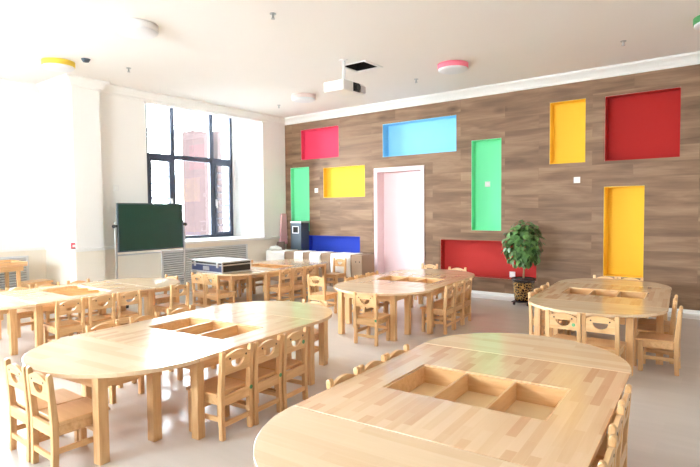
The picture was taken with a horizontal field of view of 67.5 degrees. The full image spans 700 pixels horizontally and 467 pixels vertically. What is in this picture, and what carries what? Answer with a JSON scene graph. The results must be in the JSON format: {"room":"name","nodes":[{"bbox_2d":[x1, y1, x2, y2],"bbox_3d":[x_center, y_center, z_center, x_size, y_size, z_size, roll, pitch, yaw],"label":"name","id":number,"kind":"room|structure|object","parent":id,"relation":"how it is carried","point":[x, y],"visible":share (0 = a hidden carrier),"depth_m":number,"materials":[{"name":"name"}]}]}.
{"room":"kindergarten classroom","nodes":[
{"label":"kindergarten classroom","id":0,"kind":"room"},
{"bbox_2d":[0,86,285,248],"bbox_3d":[-5.524,-0.587,6.388,1.350,3.419,12.300,1,3,37],"label":"wall","id":1,"kind":"structure","parent":0,"point":[63,152],"depth_m":7.85,"materials":[{"name":"white paint"}]},
{"bbox_2d":[0,256,28,289],"bbox_3d":[-5.383,0.671,7.022,0.022,0.610,1.980,1,3,37],"label":"air vent","id":2,"kind":"object","parent":1,"relation":"attached to","point":[24,274],"visible":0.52,"depth_m":7.65,"materials":[{"name":"white metal"}]},
{"bbox_2d":[0,238,286,286],"bbox_3d":[-3.939,0.605,8.163,0.965,0.740,7.650,1,3,37],"label":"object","id":3,"kind":"structure","parent":1,"relation":"attached to","point":[62,267],"depth_m":7.94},
{"bbox_2d":[0,236,287,251],"bbox_3d":[-3.931,0.211,8.137,0.995,0.043,7.649,1,3,37],"label":"trim","id":4,"kind":"structure","parent":1,"relation":"attached to","point":[231,238],"depth_m":9.10,"materials":[{"name":"white paint"}]},
{"bbox_2d":[145,103,233,238],"bbox_3d":[-3.064,-1.193,10.152,0.170,2.567,1.968,1,3,37],"label":"window","id":5,"kind":"structure","parent":1,"relation":"in","point":[170,158],"depth_m":10.47,"materials":[{"name":"grey metal"}]},
{"bbox_2d":[161,244,247,284],"bbox_3d":[-2.534,0.544,9.355,0.022,0.615,1.850,1,3,37],"label":"air vent","id":6,"kind":"object","parent":1,"relation":"attached to","point":[172,263],"visible":0.56,"depth_m":9.05,"materials":[{"name":"white metal"}]},
{"bbox_2d":[279,214,287,243],"bbox_3d":[-1.379,-0.097,10.831,0.040,0.630,0.224,1,3,37],"label":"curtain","id":7,"kind":"object","parent":1,"relation":"attached to","point":[283,220],"visible":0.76,"depth_m":10.81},
{"bbox_2d":[0,0,699,121],"bbox_3d":[-1.059,-2.166,3.124,12.350,0.230,12.650,1,3,37],"label":"ceiling","id":8,"kind":"structure","parent":0,"point":[230,53],"depth_m":5.98,"materials":[{"name":"white paint"}]},
{"bbox_2d":[41,57,74,71],"bbox_3d":[-3.694,-2.128,6.640,0.380,0.094,0.380,1,3,37],"label":"ceiling lamp","id":9,"kind":"object","parent":8,"relation":"attached to","point":[49,63],"visible":1,"depth_m":6.53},
{"bbox_2d":[42,63,74,71],"bbox_3d":[-3.693,-2.096,6.642,0.369,0.030,0.369,1,3,37],"label":"diffuser","id":10,"kind":"object","parent":9,"relation":"attached to","point":[57,67],"depth_m":6.57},
{"bbox_2d":[115,18,158,39],"bbox_3d":[-2.181,-2.088,5.375,0.410,0.094,0.410,1,3,37],"label":"ceiling lamp","id":11,"kind":"object","parent":8,"relation":"attached to","point":[134,28],"visible":1,"depth_m":5.26,"materials":[{"name":"white plastic"}]},
{"bbox_2d":[116,25,157,39],"bbox_3d":[-2.181,-2.056,5.377,0.398,0.030,0.398,1,3,37],"label":"diffuser","id":12,"kind":"object","parent":11,"relation":"attached to","point":[141,32],"depth_m":5.31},
{"bbox_2d":[292,93,315,102],"bbox_3d":[-0.766,-2.241,8.681,0.400,0.094,0.400,1,3,37],"label":"ceiling lamp","id":13,"kind":"object","parent":8,"relation":"attached to","point":[296,97],"visible":1,"depth_m":8.55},
{"bbox_2d":[292,97,314,102],"bbox_3d":[-0.766,-2.208,8.682,0.388,0.030,0.388,1,3,37],"label":"diffuser","id":14,"kind":"object","parent":13,"relation":"attached to","point":[296,99],"depth_m":8.60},
{"bbox_2d":[324,59,365,97],"bbox_3d":[-0.060,-1.991,6.644,0.360,0.434,0.440,1,3,37],"label":"projector","id":15,"kind":"object","parent":8,"relation":"hanging from","point":[343,88],"visible":1,"depth_m":6.55,"materials":[{"name":"white plastic"}]},
{"bbox_2d":[340,60,382,72],"bbox_3d":[0.139,-2.298,6.962,0.460,0.172,0.450,1,3,37],"label":"ceiling hatch","id":16,"kind":"object","parent":8,"relation":"attached to","point":[365,65],"visible":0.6,"depth_m":7.10,"materials":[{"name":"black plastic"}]},
{"bbox_2d":[437,60,467,74],"bbox_3d":[1.356,-2.185,6.914,0.400,0.094,0.400,1,3,37],"label":"ceiling lamp","id":17,"kind":"object","parent":8,"relation":"attached to","point":[449,67],"visible":1,"depth_m":6.78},
{"bbox_2d":[438,65,467,74],"bbox_3d":[1.357,-2.153,6.915,0.388,0.030,0.388,1,3,37],"label":"diffuser","id":18,"kind":"object","parent":17,"relation":"attached to","point":[444,69],"depth_m":6.83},
{"bbox_2d":[693,15,699,30],"bbox_3d":[3.684,-2.136,5.266,0.400,0.094,0.400,1,3,37],"label":"ceiling lamp","id":19,"kind":"object","parent":8,"relation":"attached to","point":[696,21],"visible":1,"depth_m":5.29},
{"bbox_2d":[0,280,699,466],"bbox_3d":[-1.028,1.315,3.271,12.350,0.200,12.650,1,3,37],"label":"floor","id":20,"kind":"structure","parent":0,"point":[664,420],"depth_m":3.67,"materials":[{"name":"plastic"}]},
{"bbox_2d":[0,260,27,308],"bbox_3d":[-4.949,0.747,6.896,0.560,0.700,1.100,1,3,37],"label":"desk","id":21,"kind":"object","parent":20,"relation":"on","point":[6,266],"visible":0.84,"depth_m":7.11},
{"bbox_2d":[0,296,35,355],"bbox_3d":[-3.601,0.912,5.064,1.190,0.500,0.596,1,3,38],"label":"round table","id":22,"kind":"object","parent":20,"relation":"on","point":[8,305],"visible":1,"depth_m":4.99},
{"bbox_2d":[5,285,43,337],"bbox_3d":[-3.646,0.863,5.881,0.318,0.530,0.269,1,3,38],"label":"chair","id":23,"kind":"object","parent":20,"relation":"on","point":[21,313],"visible":0.44,"depth_m":5.80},
{"bbox_2d":[21,279,52,287],"bbox_3d":[-4.514,0.873,7.552,0.300,0.384,0.340,1,3,37],"label":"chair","id":24,"kind":"object","parent":20,"relation":"on","point":[39,282],"visible":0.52,"depth_m":7.47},
{"bbox_2d":[4,358,83,462],"bbox_3d":[-1.754,0.967,3.019,0.269,0.530,0.318,1,3,37],"label":"chair","id":25,"kind":"object","parent":20,"relation":"on","point":[19,409],"visible":0.59,"depth_m":2.95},
{"bbox_2d":[35,282,70,322],"bbox_3d":[-3.462,0.851,6.118,0.318,0.530,0.269,1,3,38],"label":"chair","id":26,"kind":"object","parent":20,"relation":"on","point":[48,319],"visible":0.26,"depth_m":6.09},
{"bbox_2d":[43,297,84,343],"bbox_3d":[-2.790,0.887,5.117,0.318,0.530,0.269,1,3,38],"label":"chair","id":27,"kind":"object","parent":20,"relation":"on","point":[63,328],"visible":0.83,"depth_m":5.05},
{"bbox_2d":[25,366,109,466],"bbox_3d":[-1.532,0.972,2.857,0.269,0.530,0.318,1,3,37],"label":"chair","id":28,"kind":"object","parent":20,"relation":"on","point":[74,415],"visible":0.77,"depth_m":2.77,"materials":[{"name":"wood"}]},
{"bbox_2d":[0,280,154,347],"bbox_3d":[-3.037,0.877,5.790,1.188,0.500,1.238,1,3,38],"label":"tray table","id":29,"kind":"object","parent":20,"relation":"on","point":[44,298],"visible":0.81,"depth_m":5.66,"materials":[{"name":"brown wood"}]},
{"bbox_2d":[41,286,106,295],"bbox_3d":[-3.039,0.682,5.782,0.773,0.099,0.436,1,3,37],"label":"tray","id":30,"kind":"object","parent":29,"relation":"on","point":[66,290],"depth_m":5.88,"materials":[{"name":"brown wood"}]},
{"bbox_2d":[67,279,101,319],"bbox_3d":[-3.241,0.837,6.402,0.318,0.530,0.269,1,3,38],"label":"chair","id":31,"kind":"object","parent":20,"relation":"on","point":[98,312],"visible":0.26,"depth_m":6.39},
{"bbox_2d":[75,293,115,333],"bbox_3d":[-2.600,0.875,5.362,0.318,0.530,0.269,1,3,38],"label":"chair","id":32,"kind":"object","parent":20,"relation":"on","point":[95,320],"visible":0.56,"depth_m":5.29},
{"bbox_2d":[22,334,198,465],"bbox_3d":[-1.545,0.976,3.112,1.210,0.500,0.607,1,3,32],"label":"round table","id":33,"kind":"object","parent":20,"relation":"on","point":[94,363],"visible":0.91,"depth_m":3.00,"materials":[{"name":"wood"}]},
{"bbox_2d":[85,319,144,403],"bbox_3d":[-1.724,0.931,3.862,0.318,0.530,0.269,1,3,32],"label":"chair","id":34,"kind":"object","parent":20,"relation":"on","point":[141,386],"visible":0.34,"depth_m":3.88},
{"bbox_2d":[103,290,141,324],"bbox_3d":[-2.422,0.864,5.591,0.318,0.530,0.269,1,3,38],"label":"chair","id":35,"kind":"object","parent":20,"relation":"on","point":[124,316],"visible":0.54,"depth_m":5.51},
{"bbox_2d":[104,278,179,314],"bbox_3d":[-2.473,0.841,6.516,1.190,0.500,0.596,1,3,38],"label":"round table","id":36,"kind":"object","parent":20,"relation":"on","point":[160,284],"visible":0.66,"depth_m":6.40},
{"bbox_2d":[112,203,191,307],"bbox_3d":[-3.019,0.285,8.012,0.492,1.492,1.290,1,3,32],"label":"chalkboard","id":37,"kind":"object","parent":20,"relation":"on","point":[137,226],"visible":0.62,"depth_m":7.93,"materials":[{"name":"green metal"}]},
{"bbox_2d":[129,311,182,383],"bbox_3d":[-1.534,0.916,4.167,0.319,0.530,0.269,1,3,32],"label":"chair","id":38,"kind":"object","parent":20,"relation":"on","point":[144,317],"visible":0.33,"depth_m":4.20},
{"bbox_2d":[145,274,177,314],"bbox_3d":[-2.429,0.815,6.768,0.269,0.530,0.318,1,3,38],"label":"chair","id":39,"kind":"object","parent":20,"relation":"on","point":[161,298],"visible":0.37,"depth_m":6.71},
{"bbox_2d":[153,282,189,316],"bbox_3d":[-2.083,0.839,6.123,0.318,0.530,0.269,1,3,30],"label":"chair","id":40,"kind":"object","parent":20,"relation":"on","point":[163,307],"visible":0.59,"depth_m":6.06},
{"bbox_2d":[167,305,215,371],"bbox_3d":[-1.344,0.902,4.473,0.318,0.530,0.269,1,3,32],"label":"chair","id":41,"kind":"object","parent":20,"relation":"on","point":[179,310],"visible":0.24,"depth_m":4.51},
{"bbox_2d":[81,307,318,439],"bbox_3d":[-1.069,0.940,3.880,1.208,0.500,1.198,1,3,32],"label":"tray table","id":42,"kind":"object","parent":20,"relation":"on","point":[203,333],"visible":0.7,"depth_m":3.71,"materials":[{"name":"brown wood"}]},
{"bbox_2d":[151,318,260,339],"bbox_3d":[-1.070,0.746,3.871,0.818,0.099,0.488,1,3,37],"label":"tray","id":43,"kind":"object","parent":42,"relation":"on","point":[195,328],"depth_m":3.96,"materials":[{"name":"brown wood"}]},
{"bbox_2d":[191,272,220,309],"bbox_3d":[-1.968,0.792,7.213,0.269,0.530,0.318,1,3,37],"label":"chair","id":44,"kind":"object","parent":20,"relation":"on","point":[195,293],"visible":0.66,"depth_m":7.13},
{"bbox_2d":[186,343,253,441],"bbox_3d":[-0.804,0.949,3.249,0.319,0.530,0.269,1,3,32],"label":"chair","id":45,"kind":"object","parent":20,"relation":"on","point":[215,388],"visible":0.88,"depth_m":3.18,"materials":[{"name":"brown wood"}]},
{"bbox_2d":[204,274,235,307],"bbox_3d":[-1.746,0.796,7.050,0.269,0.530,0.318,1,3,37],"label":"chair","id":46,"kind":"object","parent":20,"relation":"on","point":[219,295],"visible":0.79,"depth_m":6.98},
{"bbox_2d":[212,280,237,299],"bbox_3d":[-1.972,0.748,8.238,0.318,0.530,0.269,1,3,34],"label":"chair","id":47,"kind":"object","parent":20,"relation":"on","point":[224,283],"visible":0.3,"depth_m":8.20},
{"bbox_2d":[196,271,267,303],"bbox_3d":[-1.818,0.793,7.509,1.184,0.500,0.594,1,3,34],"label":"round table","id":48,"kind":"object","parent":20,"relation":"on","point":[247,275],"visible":0.57,"depth_m":7.35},
{"bbox_2d":[191,257,250,273],"bbox_3d":[-1.881,0.458,7.614,0.752,0.161,0.520,2,3,40],"label":"flight case","id":49,"kind":"object","parent":48,"relation":"on","point":[220,265],"visible":1,"depth_m":7.43,"materials":[{"name":"white plastic"}]},
{"bbox_2d":[227,279,245,296],"bbox_3d":[-1.793,0.736,8.503,0.318,0.530,0.269,1,3,34],"label":"chair","id":50,"kind":"object","parent":20,"relation":"on","point":[241,281],"visible":0.33,"depth_m":8.34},
{"bbox_2d":[242,260,263,293],"bbox_3d":[-1.613,0.723,8.768,0.318,0.530,0.269,1,3,34],"label":"chair","id":51,"kind":"object","parent":20,"relation":"on","point":[254,279],"visible":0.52,"depth_m":8.68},
{"bbox_2d":[225,334,282,424],"bbox_3d":[-0.650,0.938,3.477,0.318,0.530,0.269,1,3,32],"label":"chair","id":52,"kind":"object","parent":20,"relation":"on","point":[271,378],"visible":0.68,"depth_m":3.42,"materials":[{"name":"brown wood"}]},
{"bbox_2d":[214,261,320,300],"bbox_3d":[-1.303,0.756,8.269,1.182,0.500,1.238,1,3,34],"label":"tray table","id":53,"kind":"object","parent":20,"relation":"on","point":[272,267],"visible":0.5,"depth_m":8.09,"materials":[{"name":"brown wood"}]},
{"bbox_2d":[251,264,288,267],"bbox_3d":[-1.305,0.562,8.261,0.788,0.099,0.471,1,3,37],"label":"tray","id":54,"kind":"object","parent":53,"relation":"on","point":[252,265],"depth_m":8.38,"materials":[{"name":"brown wood"}]},
{"bbox_2d":[210,301,331,375],"bbox_3d":[-0.592,0.903,4.648,1.210,0.500,0.607,1,3,32],"label":"round table","id":55,"kind":"object","parent":20,"relation":"on","point":[294,309],"visible":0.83,"depth_m":4.57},
{"bbox_2d":[269,268,292,300],"bbox_3d":[-1.033,0.767,7.584,0.318,0.530,0.269,1,3,34],"label":"chair","id":56,"kind":"object","parent":20,"relation":"on","point":[278,288],"visible":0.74,"depth_m":7.51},
{"bbox_2d":[258,326,307,409],"bbox_3d":[-0.497,0.926,3.705,0.319,0.530,0.269,1,3,32],"label":"chair","id":57,"kind":"object","parent":20,"relation":"on","point":[297,367],"visible":0.61,"depth_m":3.65,"materials":[{"name":"brown wood"}]},
{"bbox_2d":[266,250,304,281],"bbox_3d":[-1.244,0.627,10.319,0.740,0.584,0.380,1,3,37],"label":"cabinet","id":58,"kind":"object","parent":20,"relation":"on","point":[287,254],"visible":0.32,"depth_m":10.06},
{"bbox_2d":[266,249,292,260],"bbox_3d":[-1.348,0.450,10.364,0.521,0.251,0.381,1,3,37],"label":"cloth","id":59,"kind":"object","parent":58,"relation":"on","point":[270,254],"visible":0.69,"depth_m":10.22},
{"bbox_2d":[281,266,304,300],"bbox_3d":[-0.876,0.756,7.816,0.318,0.530,0.269,1,3,34],"label":"chair","id":60,"kind":"object","parent":20,"relation":"on","point":[295,286],"visible":0.62,"depth_m":7.76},
{"bbox_2d":[269,259,327,292],"bbox_3d":[-0.788,0.720,9.028,1.184,0.500,0.594,1,3,34],"label":"round table","id":61,"kind":"object","parent":20,"relation":"on","point":[323,263],"visible":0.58,"depth_m":8.94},
{"bbox_2d":[290,221,308,250],"bbox_3d":[-1.003,0.330,10.528,0.296,1.154,0.258,1,3,37],"label":"water dispenser","id":62,"kind":"object","parent":20,"relation":"on","point":[299,229],"visible":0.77,"depth_m":10.42,"materials":[{"name":"grey metal"}]},
{"bbox_2d":[294,265,315,300],"bbox_3d":[-0.719,0.745,8.048,0.318,0.530,0.269,1,3,34],"label":"chair","id":63,"kind":"object","parent":20,"relation":"on","point":[313,268],"visible":0.58,"depth_m":7.98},
{"bbox_2d":[287,299,328,358],"bbox_3d":[-0.383,0.883,4.716,0.269,0.530,0.318,1,3,26],"label":"chair","id":64,"kind":"object","parent":20,"relation":"on","point":[316,331],"visible":0.16,"depth_m":4.75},
{"bbox_2d":[297,251,318,279],"bbox_3d":[-0.783,0.637,9.968,0.370,0.584,0.380,1,3,37],"label":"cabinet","id":65,"kind":"object","parent":20,"relation":"on","point":[305,254],"visible":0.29,"depth_m":9.77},
{"bbox_2d":[294,250,310,258],"bbox_3d":[-0.855,0.450,9.988,0.236,0.229,0.381,1,3,37],"label":"cloth","id":66,"kind":"object","parent":65,"relation":"on","point":[297,254],"visible":0.84,"depth_m":9.85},
{"bbox_2d":[307,274,337,312],"bbox_3d":[-0.358,0.791,6.872,0.269,0.530,0.318,1,3,32],"label":"chair","id":67,"kind":"object","parent":20,"relation":"on","point":[321,296],"visible":0.66,"depth_m":6.79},
{"bbox_2d":[319,252,340,285],"bbox_3d":[-0.433,0.645,9.701,0.480,0.584,0.380,1,3,37],"label":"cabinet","id":68,"kind":"object","parent":20,"relation":"on","point":[324,256],"visible":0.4,"depth_m":9.46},
{"bbox_2d":[309,251,327,267],"bbox_3d":[-0.533,0.490,9.744,0.274,0.293,0.381,1,3,37],"label":"cloth","id":69,"kind":"object","parent":68,"relation":"on","point":[313,255],"visible":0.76,"depth_m":9.62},
{"bbox_2d":[326,258,345,290],"bbox_3d":[-0.258,0.698,9.062,0.269,0.530,0.318,1,3,34],"label":"chair","id":70,"kind":"object","parent":20,"relation":"on","point":[335,276],"visible":0.8,"depth_m":9.08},
{"bbox_2d":[326,366,360,388],"bbox_3d":[0.092,0.969,2.576,0.318,0.530,0.269,1,3,34],"label":"chair","id":71,"kind":"object","parent":20,"relation":"on","point":[330,382],"visible":0.18,"depth_m":2.63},
{"bbox_2d":[331,253,373,286],"bbox_3d":[0.048,0.657,9.334,0.680,0.584,0.382,1,3,37],"label":"cabinet","id":72,"kind":"object","parent":20,"relation":"on","point":[360,264],"visible":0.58,"depth_m":9.08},
{"bbox_2d":[330,252,361,276],"bbox_3d":[-0.057,0.558,9.385,0.454,0.408,0.381,1,3,37],"label":"cloth","id":73,"kind":"object","parent":72,"relation":"on","point":[342,255],"visible":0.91,"depth_m":9.24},
{"bbox_2d":[344,275,373,319],"bbox_3d":[0.129,0.802,6.510,0.318,0.530,0.269,1,3,32],"label":"chair","id":74,"kind":"object","parent":20,"relation":"on","point":[365,301],"visible":0.34,"depth_m":6.46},
{"bbox_2d":[356,273,385,312],"bbox_3d":[0.282,0.791,6.756,0.318,0.530,0.269,1,3,32],"label":"chair","id":75,"kind":"object","parent":20,"relation":"on","point":[366,274],"visible":0.23,"depth_m":6.78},
{"bbox_2d":[353,292,389,346],"bbox_3d":[0.229,0.849,5.382,0.269,0.530,0.318,1,3,32],"label":"chair","id":76,"kind":"object","parent":20,"relation":"on","point":[374,319],"visible":1,"depth_m":5.29,"materials":[{"name":"brown wood"}]},
{"bbox_2d":[359,354,386,372],"bbox_3d":[0.249,0.958,2.807,0.318,0.530,0.269,1,3,34],"label":"chair","id":77,"kind":"object","parent":20,"relation":"on","point":[371,364],"visible":0.19,"depth_m":2.87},
{"bbox_2d":[334,282,433,340],"bbox_3d":[0.251,0.851,5.706,1.174,0.500,0.588,1,3,32],"label":"round table","id":78,"kind":"object","parent":20,"relation":"on","point":[392,294],"visible":0.94,"depth_m":5.66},
{"bbox_2d":[253,406,526,466],"bbox_3d":[0.074,1.020,1.725,1.174,0.500,0.588,1,3,34],"label":"round table","id":79,"kind":"object","parent":20,"relation":"on","point":[296,436],"visible":1,"depth_m":1.87,"materials":[{"name":"wood"}]},
{"bbox_2d":[385,344,409,359],"bbox_3d":[0.401,0.947,3.031,0.318,0.530,0.269,1,3,34],"label":"chair","id":80,"kind":"object","parent":20,"relation":"on","point":[397,352],"visible":0.19,"depth_m":3.10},
{"bbox_2d":[345,272,471,333],"bbox_3d":[0.736,0.813,6.487,1.172,0.500,1.246,1,3,32],"label":"tray table","id":81,"kind":"object","parent":20,"relation":"on","point":[437,282],"visible":0.7,"depth_m":6.26,"materials":[{"name":"brown wood"}]},
{"bbox_2d":[377,276,442,282],"bbox_3d":[0.734,0.619,6.479,0.759,0.099,0.432,1,3,32],"label":"tray","id":82,"kind":"object","parent":81,"relation":"on","point":[408,279],"depth_m":6.62,"materials":[{"name":"brown wood"}]},
{"bbox_2d":[414,263,437,299],"bbox_3d":[1.152,0.732,7.953,0.269,0.530,0.319,1,3,32],"label":"chair","id":83,"kind":"object","parent":20,"relation":"on","point":[423,266],"visible":0.32,"depth_m":8.04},
{"bbox_2d":[390,269,474,311],"bbox_3d":[1.220,0.776,7.268,1.174,0.500,0.588,1,3,32],"label":"round table","id":84,"kind":"object","parent":20,"relation":"on","point":[425,271],"visible":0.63,"depth_m":7.26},
{"bbox_2d":[420,283,455,334],"bbox_3d":[0.982,0.823,5.846,0.318,0.530,0.269,1,3,32],"label":"chair","id":85,"kind":"object","parent":20,"relation":"on","point":[445,310],"visible":0.83,"depth_m":5.79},
{"bbox_2d":[433,280,463,329],"bbox_3d":[1.129,0.811,6.084,0.318,0.530,0.269,1,3,32],"label":"chair","id":86,"kind":"object","parent":20,"relation":"on","point":[458,305],"visible":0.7,"depth_m":6.06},
{"bbox_2d":[440,278,471,324],"bbox_3d":[1.277,0.800,6.321,0.318,0.530,0.269,1,3,32],"label":"chair","id":87,"kind":"object","parent":20,"relation":"on","point":[466,301],"visible":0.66,"depth_m":6.29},
{"bbox_2d":[294,343,630,466],"bbox_3d":[0.599,0.983,2.499,1.172,0.500,1.278,1,3,34],"label":"tray table","id":88,"kind":"object","parent":20,"relation":"on","point":[527,412],"visible":0.89,"depth_m":2.35,"materials":[{"name":"brown wood"}]},
{"bbox_2d":[385,365,569,420],"bbox_3d":[0.597,0.789,2.491,0.782,0.099,0.484,1,3,37],"label":"tray","id":89,"kind":"object","parent":88,"relation":"on","point":[519,399],"depth_m":2.58,"materials":[{"name":"brown wood"}]},
{"bbox_2d":[501,220,545,305],"bbox_3d":[2.453,0.406,7.435,0.584,1.203,0.626,-2,3,-26],"label":"potted tree","id":90,"kind":"object","parent":20,"relation":"on","point":[523,257],"visible":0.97,"depth_m":7.30,"materials":[{"name":"green plant"}]},
{"bbox_2d":[424,333,631,374],"bbox_3d":[1.123,0.945,3.273,1.174,0.500,0.588,1,3,34],"label":"round table","id":91,"kind":"object","parent":20,"relation":"on","point":[544,348],"visible":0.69,"depth_m":3.19,"materials":[{"name":"wood"}]},
{"bbox_2d":[528,289,564,335],"bbox_3d":[1.961,0.841,5.207,0.318,0.530,0.269,1,3,33],"label":"chair","id":92,"kind":"object","parent":20,"relation":"on","point":[530,294],"visible":0.4,"depth_m":5.16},
{"bbox_2d":[536,285,569,334],"bbox_3d":[2.117,0.829,5.452,0.318,0.530,0.269,1,3,32],"label":"chair","id":93,"kind":"object","parent":20,"relation":"on","point":[567,332],"visible":0.23,"depth_m":5.48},
{"bbox_2d":[546,309,589,342],"bbox_3d":[1.796,0.880,4.320,0.269,0.530,0.318,1,3,37],"label":"chair","id":94,"kind":"object","parent":20,"relation":"on","point":[551,322],"visible":0.47,"depth_m":4.21,"materials":[{"name":"brown wood"}]},
{"bbox_2d":[529,297,668,375],"bbox_3d":[2.068,0.884,4.516,1.140,0.500,0.571,1,3,32],"label":"round table","id":95,"kind":"object","parent":20,"relation":"on","point":[631,313],"visible":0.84,"depth_m":4.42,"materials":[{"name":"wood"}]},
{"bbox_2d":[532,282,671,364],"bbox_3d":[2.571,0.847,5.305,1.138,0.500,1.298,1,3,32],"label":"tray table","id":96,"kind":"object","parent":20,"relation":"on","point":[586,292],"visible":0.7,"depth_m":5.15,"materials":[{"name":"brown wood"}]},
{"bbox_2d":[563,288,646,298],"bbox_3d":[2.570,0.652,5.297,0.737,0.099,0.450,1,3,32],"label":"tray","id":97,"kind":"object","parent":96,"relation":"on","point":[625,294],"depth_m":5.44,"materials":[{"name":"brown wood"}]},
{"bbox_2d":[582,313,626,360],"bbox_3d":[2.025,0.884,4.174,0.269,0.530,0.318,1,3,37],"label":"chair","id":98,"kind":"object","parent":20,"relation":"on","point":[618,347],"visible":0.59,"depth_m":4.08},
{"bbox_2d":[597,434,617,466],"bbox_3d":[0.762,0.992,1.881,0.318,0.530,0.269,1,3,34],"label":"chair","id":99,"kind":"object","parent":20,"relation":"on","point":[609,460],"visible":1,"depth_m":1.81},
{"bbox_2d":[591,404,624,466],"bbox_3d":[0.940,0.978,2.171,0.318,0.530,0.269,1,3,34],"label":"chair","id":100,"kind":"object","parent":20,"relation":"on","point":[616,428],"visible":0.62,"depth_m":2.16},
{"bbox_2d":[595,384,631,466],"bbox_3d":[1.105,0.966,2.421,0.318,0.530,0.269,1,3,34],"label":"chair","id":101,"kind":"object","parent":20,"relation":"on","point":[626,400],"visible":0.34,"depth_m":2.38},
{"bbox_2d":[558,278,670,324],"bbox_3d":[3.075,0.809,6.094,1.140,0.500,0.571,1,3,32],"label":"round table","id":102,"kind":"object","parent":20,"relation":"on","point":[625,282],"visible":0.48,"depth_m":6.03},
{"bbox_2d":[637,299,677,363],"bbox_3d":[2.740,0.855,4.700,0.318,0.530,0.269,1,3,34],"label":"chair","id":103,"kind":"object","parent":20,"relation":"on","point":[670,330],"visible":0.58,"depth_m":4.61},
{"bbox_2d":[637,294,677,329],"bbox_3d":[2.896,0.844,4.944,0.318,0.530,0.269,1,3,34],"label":"chair","id":104,"kind":"object","parent":20,"relation":"on","point":[641,320],"visible":0.27,"depth_m":4.93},
{"bbox_2d":[636,306,682,375],"bbox_3d":[2.582,0.871,4.374,0.318,0.530,0.269,1,3,35],"label":"chair","id":105,"kind":"object","parent":20,"relation":"on","point":[645,339],"visible":1,"depth_m":4.31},
{"bbox_2d":[285,64,699,310],"bbox_3d":[2.684,-0.658,8.084,12.350,3.270,0.350,1,3,37],"label":"wall","id":106,"kind":"structure","parent":0,"point":[569,215],"depth_m":7.75,"materials":[{"name":"brown wood"}]},
{"bbox_2d":[291,167,309,230],"bbox_3d":[-0.989,-0.698,10.728,0.509,1.291,0.100,1,3,37],"label":"wall panel","id":107,"kind":"object","parent":106,"relation":"attached to","point":[300,211],"visible":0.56,"depth_m":10.80,"materials":[{"name":"green paint"}]},
{"bbox_2d":[301,125,338,159],"bbox_3d":[-0.575,-1.779,10.360,0.966,0.596,0.100,1,3,37],"label":"wall panel","id":108,"kind":"object","parent":106,"relation":"attached to","point":[317,143],"visible":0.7,"depth_m":10.42,"materials":[{"name":"paint"}]},
{"bbox_2d":[309,235,359,252],"bbox_3d":[-0.292,0.328,10.266,1.305,0.566,0.130,1,3,37],"label":"wall panel","id":109,"kind":"object","parent":106,"relation":"attached to","point":[351,244],"visible":0.43,"depth_m":10.33,"materials":[{"name":"blue paint"}]},
{"bbox_2d":[323,165,364,197],"bbox_3d":[-0.093,-0.987,10.031,0.998,0.580,0.100,1,3,37],"label":"wall panel","id":110,"kind":"object","parent":106,"relation":"attached to","point":[346,181],"visible":0.79,"depth_m":10.08,"materials":[{"name":"yellow paint"}]},
{"bbox_2d":[0,51,699,124],"bbox_3d":[0.328,-2.066,4.783,11.748,0.134,7.639,1,3,37],"label":"trim","id":111,"kind":"structure","parent":106,"relation":"attached to","point":[692,58],"depth_m":7.91,"materials":[{"name":"white paint"}]},
{"bbox_2d":[374,165,424,273],"bbox_3d":[0.939,-0.121,9.384,1.036,2.117,0.282,1,3,37],"label":"door","id":112,"kind":"structure","parent":106,"relation":"in","point":[399,223],"depth_m":9.50,"materials":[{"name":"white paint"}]},
{"bbox_2d":[383,115,455,156],"bbox_3d":[1.216,-1.655,9.050,1.438,0.584,0.180,1,3,37],"label":"wall panel","id":113,"kind":"object","parent":106,"relation":"attached to","point":[438,134],"visible":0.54,"depth_m":9.13,"materials":[{"name":"paint"}]},
{"bbox_2d":[472,138,500,230],"bbox_3d":[2.186,-0.766,8.321,0.490,1.433,0.130,1,3,37],"label":"wall panel","id":114,"kind":"object","parent":106,"relation":"attached to","point":[486,154],"visible":0.8,"depth_m":8.39,"materials":[{"name":"green paint"}]},
{"bbox_2d":[441,239,535,278],"bbox_3d":[2.195,0.404,8.372,1.587,0.586,0.130,1,3,37],"label":"wall panel","id":115,"kind":"object","parent":106,"relation":"attached to","point":[481,258],"visible":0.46,"depth_m":8.50,"materials":[{"name":"red paint"}]},
{"bbox_2d":[550,98,585,163],"bbox_3d":[3.152,-1.455,7.557,0.486,0.886,0.140,1,3,37],"label":"wall panel","id":116,"kind":"object","parent":106,"relation":"attached to","point":[567,118],"visible":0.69,"depth_m":7.62,"materials":[{"name":"yellow paint"}]},
{"bbox_2d":[440,290,699,319],"bbox_3d":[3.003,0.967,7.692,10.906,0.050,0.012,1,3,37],"label":"baseboard","id":117,"kind":"structure","parent":106,"relation":"attached to","point":[473,291],"depth_m":8.12,"materials":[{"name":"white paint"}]},
{"bbox_2d":[603,186,644,277],"bbox_3d":[3.773,-0.027,7.198,0.490,1.234,0.210,1,3,37],"label":"wall panel","id":118,"kind":"object","parent":106,"relation":"attached to","point":[623,243],"visible":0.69,"depth_m":7.28,"materials":[{"name":"yellow paint"}]},
{"bbox_2d":[605,87,680,160],"bbox_3d":[3.893,-1.430,6.987,0.878,0.878,0.130,1,3,37],"label":"wall niche","id":119,"kind":"object","parent":106,"relation":"attached to","point":[641,125],"visible":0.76,"depth_m":7.02,"materials":[{"name":"red paint"}]},
{"label":"outside","id":120,"kind":"structure","parent":0,"visible":0},
{"bbox_3d":[-24.377,1.061,24.941,51.040,0.100,90.000,1,3,37],"label":"ground","id":121,"kind":"structure","parent":120,"visible":0},
{"bbox_2d":[182,130,222,235],"bbox_3d":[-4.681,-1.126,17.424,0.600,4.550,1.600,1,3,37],"label":"building","id":122,"kind":"structure","parent":121,"relation":"on","point":[194,143],"depth_m":16.82,"materials":[{"name":"pink"}]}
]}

